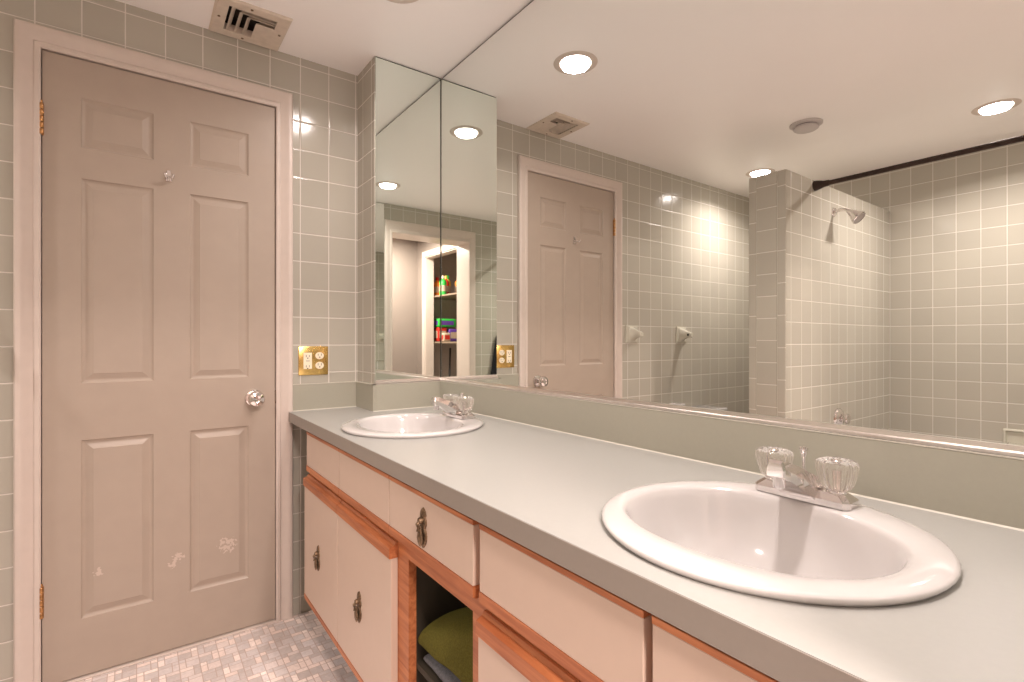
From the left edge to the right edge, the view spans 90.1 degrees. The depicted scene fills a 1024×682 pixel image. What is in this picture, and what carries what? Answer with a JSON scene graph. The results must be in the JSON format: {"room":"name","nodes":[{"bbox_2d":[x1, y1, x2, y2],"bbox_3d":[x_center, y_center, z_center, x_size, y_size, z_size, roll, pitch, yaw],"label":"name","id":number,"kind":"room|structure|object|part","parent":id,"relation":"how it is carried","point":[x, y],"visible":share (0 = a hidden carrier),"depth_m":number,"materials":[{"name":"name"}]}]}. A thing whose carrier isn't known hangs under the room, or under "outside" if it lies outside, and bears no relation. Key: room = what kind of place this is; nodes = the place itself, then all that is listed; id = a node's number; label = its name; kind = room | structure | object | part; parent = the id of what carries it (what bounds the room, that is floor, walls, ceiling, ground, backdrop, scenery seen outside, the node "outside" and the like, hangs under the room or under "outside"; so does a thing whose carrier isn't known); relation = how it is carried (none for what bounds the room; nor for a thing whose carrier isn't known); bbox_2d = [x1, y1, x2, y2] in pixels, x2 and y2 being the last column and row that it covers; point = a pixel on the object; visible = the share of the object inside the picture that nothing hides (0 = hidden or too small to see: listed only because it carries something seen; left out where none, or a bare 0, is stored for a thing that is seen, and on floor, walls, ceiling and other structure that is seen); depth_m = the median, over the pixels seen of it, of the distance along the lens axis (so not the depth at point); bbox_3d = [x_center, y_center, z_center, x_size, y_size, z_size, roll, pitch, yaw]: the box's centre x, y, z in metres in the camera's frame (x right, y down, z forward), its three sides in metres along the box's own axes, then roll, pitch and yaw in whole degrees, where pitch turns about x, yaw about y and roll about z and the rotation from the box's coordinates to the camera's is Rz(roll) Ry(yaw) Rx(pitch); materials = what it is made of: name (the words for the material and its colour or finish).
{"room":"bathroom","nodes":[
{"label":"bathroom","id":0,"kind":"room"},
{"bbox_2d":[0,0,357,681],"bbox_3d":[-1.812,-0.021,1.439,2.763,2.257,0.100,0,0,-36],"label":"wall","id":1,"kind":"structure","parent":0,"point":[325,99],"depth_m":2.06,"materials":[{"name":"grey tile"}]},
{"bbox_2d":[13,18,292,681],"bbox_3d":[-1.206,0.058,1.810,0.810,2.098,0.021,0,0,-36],"label":"trim","id":2,"kind":"structure","parent":1,"relation":"attached to","point":[29,38],"depth_m":1.60,"materials":[{"name":"white paint"}]},
{"bbox_2d":[39,50,275,681],"bbox_3d":[-1.205,0.088,1.805,0.693,2.018,0.098,0,0,-36],"label":"door","id":3,"kind":"structure","parent":1,"relation":"in","point":[158,295],"depth_m":1.79,"materials":[{"name":"beige paint"}]},
{"bbox_2d":[163,170,174,181],"bbox_3d":[-1.207,-0.585,1.798,0.036,0.040,0.039,0,0,-36],"label":"robe hook","id":4,"kind":"object","parent":3,"relation":"attached to","point":[167,175],"visible":1,"depth_m":1.81,"materials":[{"name":"silver metal"}]},
{"bbox_3d":[-1.217,-0.585,1.812,0.020,0.040,0.005,0,0,-36],"label":"plate","id":5,"kind":"part","parent":4,"relation":"part of","materials":[{"name":"silver metal"}]},
{"bbox_3d":[-0.979,0.220,1.950,0.066,0.066,0.064,0,0,-36],"label":"knob","id":6,"kind":"part","parent":3,"relation":"part of","materials":[{"name":"silver metal"}]},
{"bbox_2d":[63,619,275,681],"bbox_3d":[-1.238,1.104,1.854,0.686,0.006,0.112,0,0,-36],"label":"trim","id":7,"kind":"structure","parent":1,"relation":"attached to","point":[224,635],"depth_m":1.81,"materials":[{"name":"white paint"}]},
{"bbox_2d":[298,346,327,375],"bbox_3d":[-0.817,0.081,2.104,0.118,0.118,0.010,0,0,-36],"label":"outlet plate","id":8,"kind":"object","parent":1,"relation":"attached to","point":[312,360],"visible":1,"depth_m":2.10,"materials":[{"name":"gold metal"}]},
{"bbox_2d":[303,353,311,368],"bbox_3d":[-0.835,0.081,2.088,0.033,0.066,0.005,0,0,-36],"label":"socket","id":9,"kind":"object","parent":8,"relation":"attached to","point":[307,357],"depth_m":2.09,"materials":[{"name":"beige plastic"}]},
{"bbox_2d":[315,352,323,358],"bbox_3d":[-0.797,0.061,2.116,0.034,0.029,0.005,0,0,-36],"label":"socket","id":10,"kind":"object","parent":8,"relation":"attached to","point":[318,355],"depth_m":2.11,"materials":[{"name":"beige plastic"}]},
{"bbox_2d":[315,362,323,368],"bbox_3d":[-0.797,0.101,2.116,0.034,0.029,0.005,0,0,-36],"label":"socket","id":11,"kind":"object","parent":8,"relation":"attached to","point":[318,365],"depth_m":2.11,"materials":[{"name":"beige plastic"}]},
{"bbox_2d":[293,382,355,410],"bbox_3d":[-0.774,0.229,2.133,0.268,0.106,0.012,0,0,-36],"label":"backsplash","id":12,"kind":"structure","parent":1,"relation":"attached to","point":[327,395],"depth_m":2.12,"materials":[{"name":"grey laminate"}]},
{"bbox_2d":[356,382,375,410],"bbox_3d":[-0.608,0.229,2.124,0.012,0.106,0.199,0,0,-36],"label":"backsplash","id":13,"kind":"structure","parent":1,"relation":"attached to","point":[365,393],"depth_m":2.10,"materials":[{"name":"grey laminate"}]},
{"bbox_2d":[79,610,358,681],"bbox_3d":[-0.487,1.132,-0.027,3.162,0.050,4.033,0,0,-36],"label":"floor","id":14,"kind":"structure","parent":0,"point":[299,648],"depth_m":1.77,"materials":[{"name":"tile"}]},
{"bbox_2d":[303,432,778,681],"bbox_3d":[0.073,0.715,1.218,0.600,0.785,2.078,0,0,-36],"label":"vanity cabinet","id":15,"kind":"object","parent":14,"relation":"on","point":[385,559],"visible":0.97,"depth_m":1.02,"materials":[{"name":"brown wood"}]},
{"bbox_3d":[-0.661,0.740,1.740,0.005,0.087,0.034,0,0,-36],"label":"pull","id":16,"kind":"part","parent":15,"relation":"part of","materials":[{"name":"gold metal"}]},
{"bbox_3d":[-0.646,0.732,1.740,0.018,0.400,0.385,0,0,-36],"label":"door","id":17,"kind":"part","parent":15,"relation":"part of","materials":[{"name":"beige laminate"}]},
{"bbox_3d":[-0.633,0.397,1.722,0.018,0.113,0.368,0,0,-36],"label":"drawer","id":18,"kind":"part","parent":15,"relation":"part of","materials":[{"name":"beige laminate"}]},
{"bbox_3d":[-0.426,0.740,1.420,0.005,0.087,0.034,0,0,-36],"label":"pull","id":19,"kind":"part","parent":15,"relation":"part of","materials":[{"name":"gold metal"}]},
{"bbox_3d":[-0.408,0.397,1.416,0.018,0.113,0.382,0,0,-36],"label":"drawer","id":20,"kind":"part","parent":15,"relation":"part of","materials":[{"name":"beige laminate"}]},
{"bbox_3d":[-0.409,0.732,1.417,0.018,0.400,0.408,0,0,-36],"label":"door","id":21,"kind":"part","parent":15,"relation":"part of","materials":[{"name":"beige laminate"}]},
{"bbox_3d":[-0.192,0.403,1.102,0.005,0.087,0.034,0,0,-36],"label":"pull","id":22,"kind":"part","parent":15,"relation":"part of","materials":[{"name":"gold metal"}]},
{"bbox_3d":[-0.179,0.397,1.104,0.018,0.113,0.387,0,0,-36],"label":"drawer","id":23,"kind":"part","parent":15,"relation":"part of","materials":[{"name":"beige laminate"}]},
{"bbox_2d":[423,653,460,681],"bbox_3d":[0.002,0.748,1.187,0.322,0.036,0.300,0,0,-36],"label":"folded towel","id":24,"kind":"object","parent":15,"relation":"in","point":[443,672],"visible":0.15,"depth_m":1.15,"materials":[{"name":"grey fabric"}]},
{"bbox_2d":[418,607,472,681],"bbox_3d":[-0.004,0.635,1.187,0.333,0.192,0.307,0,0,-36],"label":"folded towel","id":25,"kind":"object","parent":24,"relation":"on","point":[448,639],"visible":0.3,"depth_m":1.10,"materials":[{"name":"fabric"}]},
{"bbox_3d":[-0.130,0.636,1.070,0.020,0.628,2.078,0,0,-36],"label":"frame","id":26,"kind":"part","parent":15,"relation":"part of","materials":[{"name":"brown wood"}]},
{"bbox_3d":[0.059,0.732,0.780,0.018,0.400,0.383,0,0,-36],"label":"door","id":27,"kind":"part","parent":15,"relation":"part of","materials":[{"name":"beige laminate"}]},
{"bbox_3d":[0.058,0.397,0.781,0.018,0.113,0.371,0,0,-36],"label":"drawer","id":28,"kind":"part","parent":15,"relation":"part of","materials":[{"name":"beige laminate"}]},
{"bbox_2d":[289,381,1023,681],"bbox_3d":[0.015,0.247,1.303,0.594,0.146,2.283,0,0,-36],"label":"countertop","id":29,"kind":"structure","parent":15,"relation":"on","point":[540,471],"depth_m":0.84,"materials":[{"name":"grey laminate"}]},
{"bbox_2d":[376,382,439,410],"bbox_3d":[-0.426,0.229,2.145,0.307,0.106,0.018,0,0,-36],"label":"backsplash","id":30,"kind":"structure","parent":29,"relation":"on","point":[408,395],"depth_m":2.12,"materials":[{"name":"grey laminate"}]},
{"bbox_2d":[341,413,482,438],"bbox_3d":[-0.326,0.352,1.696,0.458,0.169,0.462,0,0,-36],"label":"sink","id":31,"kind":"object","parent":29,"relation":"in","point":[402,425],"visible":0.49,"depth_m":1.79,"materials":[{"name":"white ceramic"}]},
{"bbox_2d":[431,393,474,418],"bbox_3d":[-0.220,0.228,1.799,0.131,0.082,0.164,0,0,-36],"label":"faucet","id":32,"kind":"object","parent":29,"relation":"on","point":[452,405],"visible":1,"depth_m":1.77,"materials":[{"name":"silver metal"}]},
{"bbox_3d":[-0.223,0.227,1.796,0.123,0.071,0.066,0,0,-36],"label":"spout","id":33,"kind":"part","parent":32,"relation":"part of","materials":[{"name":"silver metal"}]},
{"bbox_3d":[-0.223,0.218,1.860,0.062,0.048,0.062,0,0,-36],"label":"knob","id":34,"kind":"part","parent":32,"relation":"part of","materials":[{"name":"clear plastic"}]},
{"bbox_3d":[-0.162,0.218,1.778,0.062,0.048,0.062,0,0,-36],"label":"knob","id":35,"kind":"part","parent":32,"relation":"part of","materials":[{"name":"clear plastic"}]},
{"bbox_2d":[440,382,1023,528],"bbox_3d":[0.308,0.229,1.388,0.020,0.106,2.072,0,0,-36],"label":"backsplash","id":36,"kind":"structure","parent":29,"relation":"on","point":[987,488],"depth_m":1.01,"materials":[{"name":"grey laminate"}]},
{"bbox_2d":[601,480,961,606],"bbox_3d":[0.368,0.352,0.766,0.458,0.169,0.462,0,0,-36],"label":"sink","id":37,"kind":"object","parent":29,"relation":"in","point":[730,535],"visible":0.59,"depth_m":0.79,"materials":[{"name":"white ceramic"}]},
{"bbox_2d":[755,446,859,510],"bbox_3d":[0.474,0.228,0.859,0.131,0.082,0.164,0,0,-36],"label":"faucet","id":38,"kind":"object","parent":29,"relation":"on","point":[836,476],"visible":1,"depth_m":0.83,"materials":[{"name":"silver metal"}]},
{"bbox_3d":[0.472,0.218,0.920,0.062,0.048,0.062,0,0,-36],"label":"knob","id":39,"kind":"part","parent":38,"relation":"part of","materials":[{"name":"clear plastic"}]},
{"bbox_3d":[0.471,0.227,0.856,0.123,0.071,0.066,0,0,-36],"label":"spout","id":40,"kind":"part","parent":38,"relation":"part of","materials":[{"name":"silver metal"}]},
{"bbox_3d":[0.515,0.228,0.902,0.014,0.082,0.014,0,0,-36],"label":"pop rod","id":41,"kind":"part","parent":38,"relation":"part of","materials":[{"name":"silver metal"}]},
{"bbox_3d":[0.532,0.247,0.838,0.030,0.010,0.030,0,0,-36],"label":"valve stem","id":42,"kind":"part","parent":38,"relation":"part of","materials":[{"name":"silver metal"}]},
{"bbox_3d":[0.532,0.218,0.838,0.062,0.048,0.062,0,0,-36],"label":"knob","id":43,"kind":"part","parent":38,"relation":"part of","materials":[{"name":"clear plastic"}]},
{"bbox_3d":[0.299,0.397,0.453,0.018,0.113,0.416,0,0,-36],"label":"drawer","id":44,"kind":"part","parent":15,"relation":"part of","materials":[{"name":"beige laminate"}]},
{"bbox_2d":[116,0,532,78],"bbox_3d":[-0.946,-1.185,0.597,3.162,0.070,2.483,0,0,-36],"label":"ceiling","id":45,"kind":"structure","parent":0,"point":[431,37],"depth_m":1.87,"materials":[{"name":"paint"}]},
{"bbox_2d":[208,0,292,50],"bbox_3d":[-0.950,-1.170,1.853,0.237,0.060,0.244,0,0,-36],"label":"ceiling vent","id":46,"kind":"object","parent":45,"relation":"in","point":[237,19],"visible":0.98,"depth_m":1.86,"materials":[{"name":"paint"}]},
{"bbox_2d":[387,0,417,3],"bbox_3d":[-0.369,-1.149,1.651,0.182,0.025,0.182,0,0,-36],"label":"recessed light","id":47,"kind":"object","parent":45,"relation":"in","point":[394,1],"visible":1,"depth_m":1.73,"materials":[{"name":"white paint"}]},
{"bbox_2d":[358,56,441,383],"bbox_3d":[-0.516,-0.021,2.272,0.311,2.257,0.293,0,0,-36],"label":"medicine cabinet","id":48,"kind":"object","parent":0,"point":[366,78],"visible":0.21,"depth_m":2.13,"materials":[{"name":"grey tile"}]},
{"bbox_2d":[375,56,440,383],"bbox_3d":[-0.428,-0.488,2.145,0.300,1.322,0.016,0,0,-36],"label":"wall mirror","id":49,"kind":"object","parent":48,"relation":"attached to","point":[407,100],"visible":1,"depth_m":2.13,"materials":[{"name":"clear glass"}]},
{"bbox_3d":[0.378,-0.022,1.388,0.092,2.257,2.190,0,0,-36],"label":"wall","id":50,"kind":"structure","parent":0,"visible":0},
{"bbox_2d":[440,0,1023,456],"bbox_3d":[0.304,-0.488,1.395,0.018,1.322,2.085,0,0,-36],"label":"wall mirror","id":51,"kind":"object","parent":50,"relation":"attached to","point":[805,214],"visible":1,"depth_m":1.10,"materials":[{"name":"clear glass"}]}
]}

